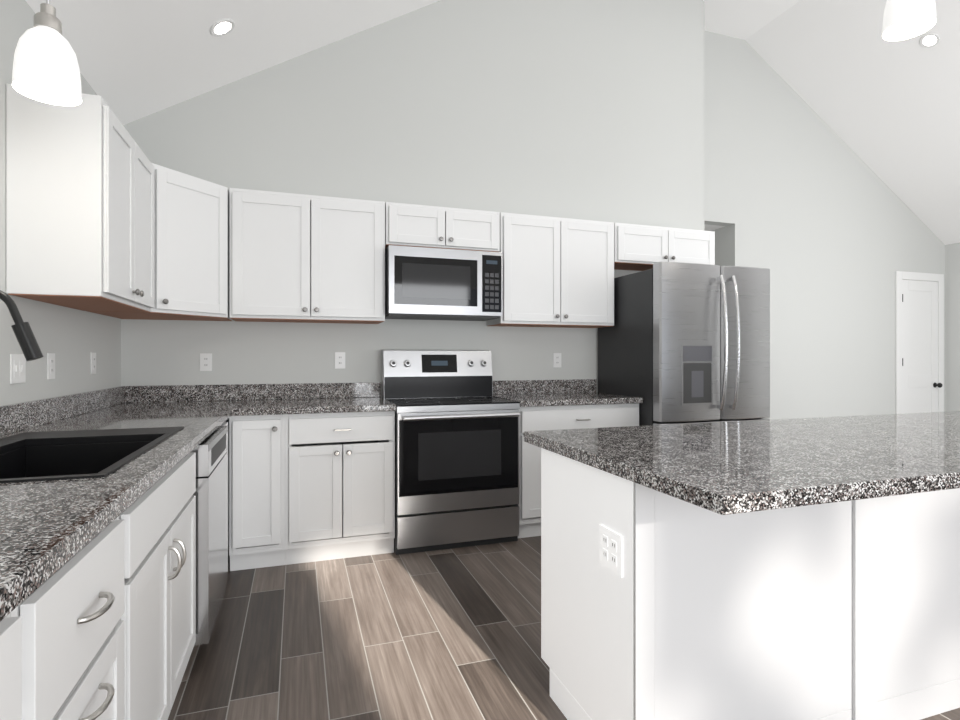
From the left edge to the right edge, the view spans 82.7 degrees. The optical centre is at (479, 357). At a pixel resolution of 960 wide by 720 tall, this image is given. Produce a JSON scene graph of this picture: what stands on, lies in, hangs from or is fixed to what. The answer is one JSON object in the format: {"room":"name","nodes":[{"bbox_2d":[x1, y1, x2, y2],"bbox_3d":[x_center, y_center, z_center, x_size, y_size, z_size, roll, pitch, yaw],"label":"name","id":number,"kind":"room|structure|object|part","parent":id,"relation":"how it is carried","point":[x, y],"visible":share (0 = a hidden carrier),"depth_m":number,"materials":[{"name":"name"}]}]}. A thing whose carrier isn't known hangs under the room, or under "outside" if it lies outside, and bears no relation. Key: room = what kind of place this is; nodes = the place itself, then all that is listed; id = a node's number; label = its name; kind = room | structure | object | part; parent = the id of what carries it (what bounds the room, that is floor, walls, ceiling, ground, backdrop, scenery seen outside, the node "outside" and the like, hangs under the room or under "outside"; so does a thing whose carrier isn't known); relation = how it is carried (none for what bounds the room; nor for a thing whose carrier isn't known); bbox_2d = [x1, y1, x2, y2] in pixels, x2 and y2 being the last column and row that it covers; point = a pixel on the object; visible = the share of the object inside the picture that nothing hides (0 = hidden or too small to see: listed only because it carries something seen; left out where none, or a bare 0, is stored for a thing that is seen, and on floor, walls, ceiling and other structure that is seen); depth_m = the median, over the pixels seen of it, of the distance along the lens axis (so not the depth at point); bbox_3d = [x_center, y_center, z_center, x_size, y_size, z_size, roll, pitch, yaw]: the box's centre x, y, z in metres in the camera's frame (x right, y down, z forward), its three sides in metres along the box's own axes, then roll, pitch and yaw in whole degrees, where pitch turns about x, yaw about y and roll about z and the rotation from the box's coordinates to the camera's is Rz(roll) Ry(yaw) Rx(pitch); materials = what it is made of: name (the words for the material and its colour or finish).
{"room":"kitchen","nodes":[
{"label":"kitchen","id":0,"kind":"room"},
{"bbox_2d":[0,0,959,419],"bbox_3d":[2.524,-1.090,2.398,8.630,4.590,10.520,0,0,-19],"label":"wall","id":1,"kind":"structure","parent":0,"point":[806,152],"depth_m":4.34,"materials":[{"name":"grey paint"}]},
{"bbox_2d":[10,354,25,383],"bbox_3d":[-1.806,0.045,2.134,0.010,0.114,0.116,0,0,-19],"label":"light switch","id":2,"kind":"object","parent":1,"relation":"attached to","point":[17,368],"visible":1,"depth_m":2.12,"materials":[{"name":"white plastic"}]},
{"bbox_2d":[12,0,81,105],"bbox_3d":[-1.261,-1.206,1.591,0.160,0.873,0.160,0,0,-19],"label":"light","id":3,"kind":"object","parent":1,"relation":"hanging from","point":[46,68],"visible":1,"depth_m":1.56,"materials":[{"name":"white glass"}]},
{"bbox_2d":[47,353,54,378],"bbox_3d":[-1.905,0.040,2.422,0.007,0.114,0.070,0,0,-19],"label":"electrical outlet","id":4,"kind":"object","parent":1,"relation":"attached to","point":[50,365],"visible":1,"depth_m":2.41,"materials":[{"name":"white plastic"}]},
{"bbox_2d":[0,386,127,435],"bbox_3d":[-1.662,0.232,1.729,0.021,0.104,3.517,0,0,-19],"label":"backsplash","id":5,"kind":"structure","parent":1,"relation":"attached to","point":[21,416],"depth_m":2.42,"materials":[{"name":"stone"}]},
{"bbox_2d":[6,83,154,311],"bbox_3d":[-1.738,-0.633,2.473,0.354,0.794,0.775,0,0,-19],"label":"upper cabinet","id":6,"kind":"object","parent":1,"relation":"attached to","point":[80,206],"visible":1,"depth_m":2.12,"materials":[{"name":"white wood"}]},
{"bbox_2d":[91,353,95,373],"bbox_3d":[-2.073,0.033,2.924,0.007,0.114,0.070,0,0,-19],"label":"electrical outlet","id":7,"kind":"object","parent":1,"relation":"attached to","point":[93,363],"visible":1,"depth_m":2.91,"materials":[{"name":"white plastic"}]},
{"bbox_2d":[87,163,232,320],"bbox_3d":[-1.827,-0.633,3.191,0.638,0.794,0.641,0,0,-19],"label":"upper cabinet","id":8,"kind":"object","parent":1,"relation":"attached to","point":[191,247],"visible":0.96,"depth_m":3.08,"materials":[{"name":"white wood"}]},
{"bbox_2d":[200,353,211,370],"bbox_3d":[-1.781,0.033,3.543,0.070,0.114,0.007,0,0,-19],"label":"electrical outlet","id":9,"kind":"object","parent":1,"relation":"attached to","point":[205,361],"visible":1,"depth_m":3.54,"materials":[{"name":"white plastic"}]},
{"bbox_2d":[210,19,234,36],"bbox_3d":[-1.423,-1.819,3.011,0.125,0.077,0.144,0,0,-19],"label":"recessed light","id":10,"kind":"object","parent":1,"relation":"in","point":[222,27],"visible":1,"depth_m":3.00,"materials":[{"name":"white plastic"}]},
{"bbox_2d":[128,382,380,402],"bbox_3d":[-1.454,0.232,3.642,1.573,0.104,0.023,0,0,-19],"label":"backsplash","id":11,"kind":"structure","parent":1,"relation":"attached to","point":[161,393],"depth_m":3.61,"materials":[{"name":"stone"}]},
{"bbox_2d":[229,188,384,323],"bbox_3d":[-1.116,-0.633,3.582,0.942,0.794,0.354,0,0,-19],"label":"upper cabinet","id":12,"kind":"object","parent":1,"relation":"attached to","point":[299,258],"visible":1,"depth_m":3.43,"materials":[{"name":"white wood"}]},
{"bbox_2d":[335,352,344,368],"bbox_3d":[-0.978,0.023,3.812,0.070,0.114,0.007,0,0,-19],"label":"electrical outlet","id":13,"kind":"object","parent":1,"relation":"attached to","point":[339,360],"visible":1,"depth_m":3.81,"materials":[{"name":"white plastic"}]},
{"bbox_2d":[385,245,502,320],"bbox_3d":[-0.279,-0.499,3.838,0.787,0.452,0.398,0,0,-19],"label":"microwave","id":14,"kind":"object","parent":1,"relation":"attached to","point":[423,283],"visible":1,"depth_m":3.65,"materials":[{"name":"grey metal"}]},
{"bbox_2d":[493,379,595,393],"bbox_3d":[0.503,0.232,4.300,0.936,0.104,0.021,0,0,-19],"label":"backsplash","id":15,"kind":"structure","parent":1,"relation":"attached to","point":[572,385],"depth_m":4.29,"materials":[{"name":"stone"}]},
{"bbox_2d":[385,202,714,270],"bbox_3d":[0.610,-0.878,4.162,2.688,0.304,0.354,0,0,-19],"label":"upper cabinets","id":16,"kind":"object","parent":1,"relation":"attached to","point":[415,225],"depth_m":3.83,"materials":[{"name":"white wood"}]},
{"bbox_2d":[487,212,613,327],"bbox_3d":[0.546,-0.633,4.140,0.928,0.794,0.354,0,0,-19],"label":"upper cabinet","id":17,"kind":"object","parent":1,"relation":"attached to","point":[558,272],"visible":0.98,"depth_m":3.99,"materials":[{"name":"white wood"}]},
{"bbox_2d":[553,353,560,366],"bbox_3d":[0.617,0.025,4.348,0.070,0.114,0.007,0,0,-19],"label":"electrical outlet","id":18,"kind":"object","parent":1,"relation":"attached to","point":[556,359],"visible":1,"depth_m":4.34,"materials":[{"name":"white plastic"}]},
{"bbox_2d":[895,271,943,413],"bbox_3d":[5.150,0.110,6.335,0.795,2.190,0.083,0,0,-19],"label":"closet door","id":19,"kind":"structure","parent":1,"relation":"in","point":[919,345],"depth_m":6.36,"materials":[{"name":"white wood"}]},
{"bbox_2d":[920,33,939,47],"bbox_3d":[3.862,-2.718,4.678,0.123,0.080,0.144,0,0,-19],"label":"recessed light","id":20,"kind":"object","parent":1,"relation":"in","point":[929,40],"visible":1,"depth_m":4.67,"materials":[{"name":"white"}]},
{"bbox_2d":[168,536,959,719],"bbox_3d":[2.524,1.230,2.398,8.630,0.050,10.520,0,0,-19],"label":"floor","id":21,"kind":"structure","parent":0,"point":[450,634],"depth_m":2.29,"materials":[{"name":"brown wood"}]},
{"bbox_2d":[0,519,123,719],"bbox_3d":[-0.936,0.765,0.651,0.714,0.880,0.970,0,0,-19],"label":"base cabinet","id":22,"kind":"object","parent":21,"relation":"on","point":[62,643],"visible":0.69,"depth_m":0.92,"materials":[{"name":"white wood"}]},
{"bbox_2d":[116,452,195,719],"bbox_3d":[-1.231,0.765,1.530,0.714,0.880,0.885,0,0,-19],"label":"base cabinet","id":23,"kind":"object","parent":21,"relation":"on","point":[158,617],"visible":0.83,"depth_m":1.52,"materials":[{"name":"white wood"}]},
{"bbox_2d":[0,400,241,620],"bbox_3d":[-1.344,0.401,1.836,0.692,0.244,3.517,0,0,-19],"label":"countertop","id":24,"kind":"structure","parent":23,"relation":"on","point":[70,487],"depth_m":1.42,"materials":[{"name":"stone"}]},
{"bbox_2d":[0,290,43,360],"bbox_3d":[-1.423,0.036,1.575,0.240,0.485,0.123,0,0,-19],"label":"faucet","id":25,"kind":"object","parent":24,"relation":"on","point":[26,339],"visible":1,"depth_m":1.62,"materials":[{"name":"black metal"}]},
{"bbox_2d":[190,426,227,645],"bbox_3d":[-1.442,0.767,2.258,0.661,0.875,0.620,0,0,-19],"label":"dishwasher","id":26,"kind":"object","parent":21,"relation":"on","point":[211,491],"visible":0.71,"depth_m":2.15,"materials":[{"name":"grey"}]},
{"bbox_2d":[220,418,228,545],"bbox_3d":[-1.750,0.765,3.022,0.679,0.880,1.013,0,0,-19],"label":"base cabinet","id":27,"kind":"object","parent":21,"relation":"on","point":[226,423],"visible":0.06,"depth_m":3.57,"materials":[{"name":"white wood"}]},
{"bbox_2d":[229,411,394,570],"bbox_3d":[-1.047,0.765,3.444,0.924,0.880,0.659,0,0,-19],"label":"base cabinet","id":28,"kind":"object","parent":21,"relation":"on","point":[306,488],"visible":0.94,"depth_m":3.16,"materials":[{"name":"white wood"}]},
{"bbox_2d":[231,397,395,415],"bbox_3d":[-1.040,0.305,3.448,0.910,0.039,0.654,0,0,-19],"label":"countertop","id":29,"kind":"structure","parent":28,"relation":"on","point":[298,406],"depth_m":3.22,"materials":[{"name":"stone"}]},
{"bbox_2d":[382,349,519,554],"bbox_3d":[-0.210,0.575,3.679,0.800,1.260,0.692,0,0,-19],"label":"range","id":30,"kind":"object","parent":21,"relation":"on","point":[456,453],"visible":0.96,"depth_m":3.44,"materials":[{"name":"grey metal"}]},
{"bbox_2d":[518,403,638,537],"bbox_3d":[0.604,0.765,3.999,0.932,0.880,0.659,0,0,-19],"label":"base cabinet","id":31,"kind":"object","parent":21,"relation":"on","point":[538,418],"visible":0.27,"depth_m":3.63,"materials":[{"name":"white wood"}]},
{"bbox_2d":[493,392,642,406],"bbox_3d":[0.603,0.305,4.000,0.936,0.039,0.654,0,0,-19],"label":"countertop","id":32,"kind":"structure","parent":31,"relation":"on","point":[559,399],"depth_m":3.78,"materials":[{"name":"stone"}]},
{"bbox_2d":[598,262,769,425],"bbox_3d":[1.558,0.280,4.153,0.960,1.850,0.918,0,0,-19],"label":"fridge","id":33,"kind":"object","parent":21,"relation":"on","point":[625,354],"depth_m":3.81,"materials":[{"name":"grey metal"}]},
{"bbox_3d":[1.687,-0.019,3.769,0.766,1.100,0.108,0,0,-19],"label":"fridge handle","id":34,"kind":"part","parent":33,"relation":"part of","materials":[{"name":"silver metal"}]},
{"bbox_3d":[1.659,0.237,3.854,0.960,1.765,0.099,0,0,-19],"label":"fridge door","id":35,"kind":"part","parent":33,"relation":"part of","materials":[{"name":"silver metal"}]},
{"bbox_2d":[541,448,959,719],"bbox_3d":[1.609,0.765,2.169,2.730,0.880,0.612,0,0,-19],"label":"kitchen island","id":36,"kind":"object","parent":21,"relation":"on","point":[846,610],"visible":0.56,"depth_m":1.65,"materials":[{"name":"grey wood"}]},
{"bbox_2d":[599,524,622,577],"bbox_3d":[0.371,0.550,1.554,0.007,0.114,0.116,0,0,-19],"label":"outlet","id":37,"kind":"object","parent":36,"relation":"attached to","point":[610,550],"visible":1,"depth_m":1.54,"materials":[{"name":"white plastic"}]},
{"bbox_2d":[524,411,959,514],"bbox_3d":[1.657,0.305,2.051,2.795,0.040,1.035,0,0,-19],"label":"island countertop","id":38,"kind":"structure","parent":36,"relation":"on","point":[728,468],"depth_m":1.56,"materials":[{"name":"stone"}]},
{"bbox_2d":[882,0,935,40],"bbox_3d":[1.612,-2.233,2.050,0.160,1.996,0.160,0,0,-19],"label":"pendant light","id":39,"kind":"object","parent":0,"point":[904,19],"visible":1,"depth_m":2.05,"materials":[{"name":"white glass"}]}
]}

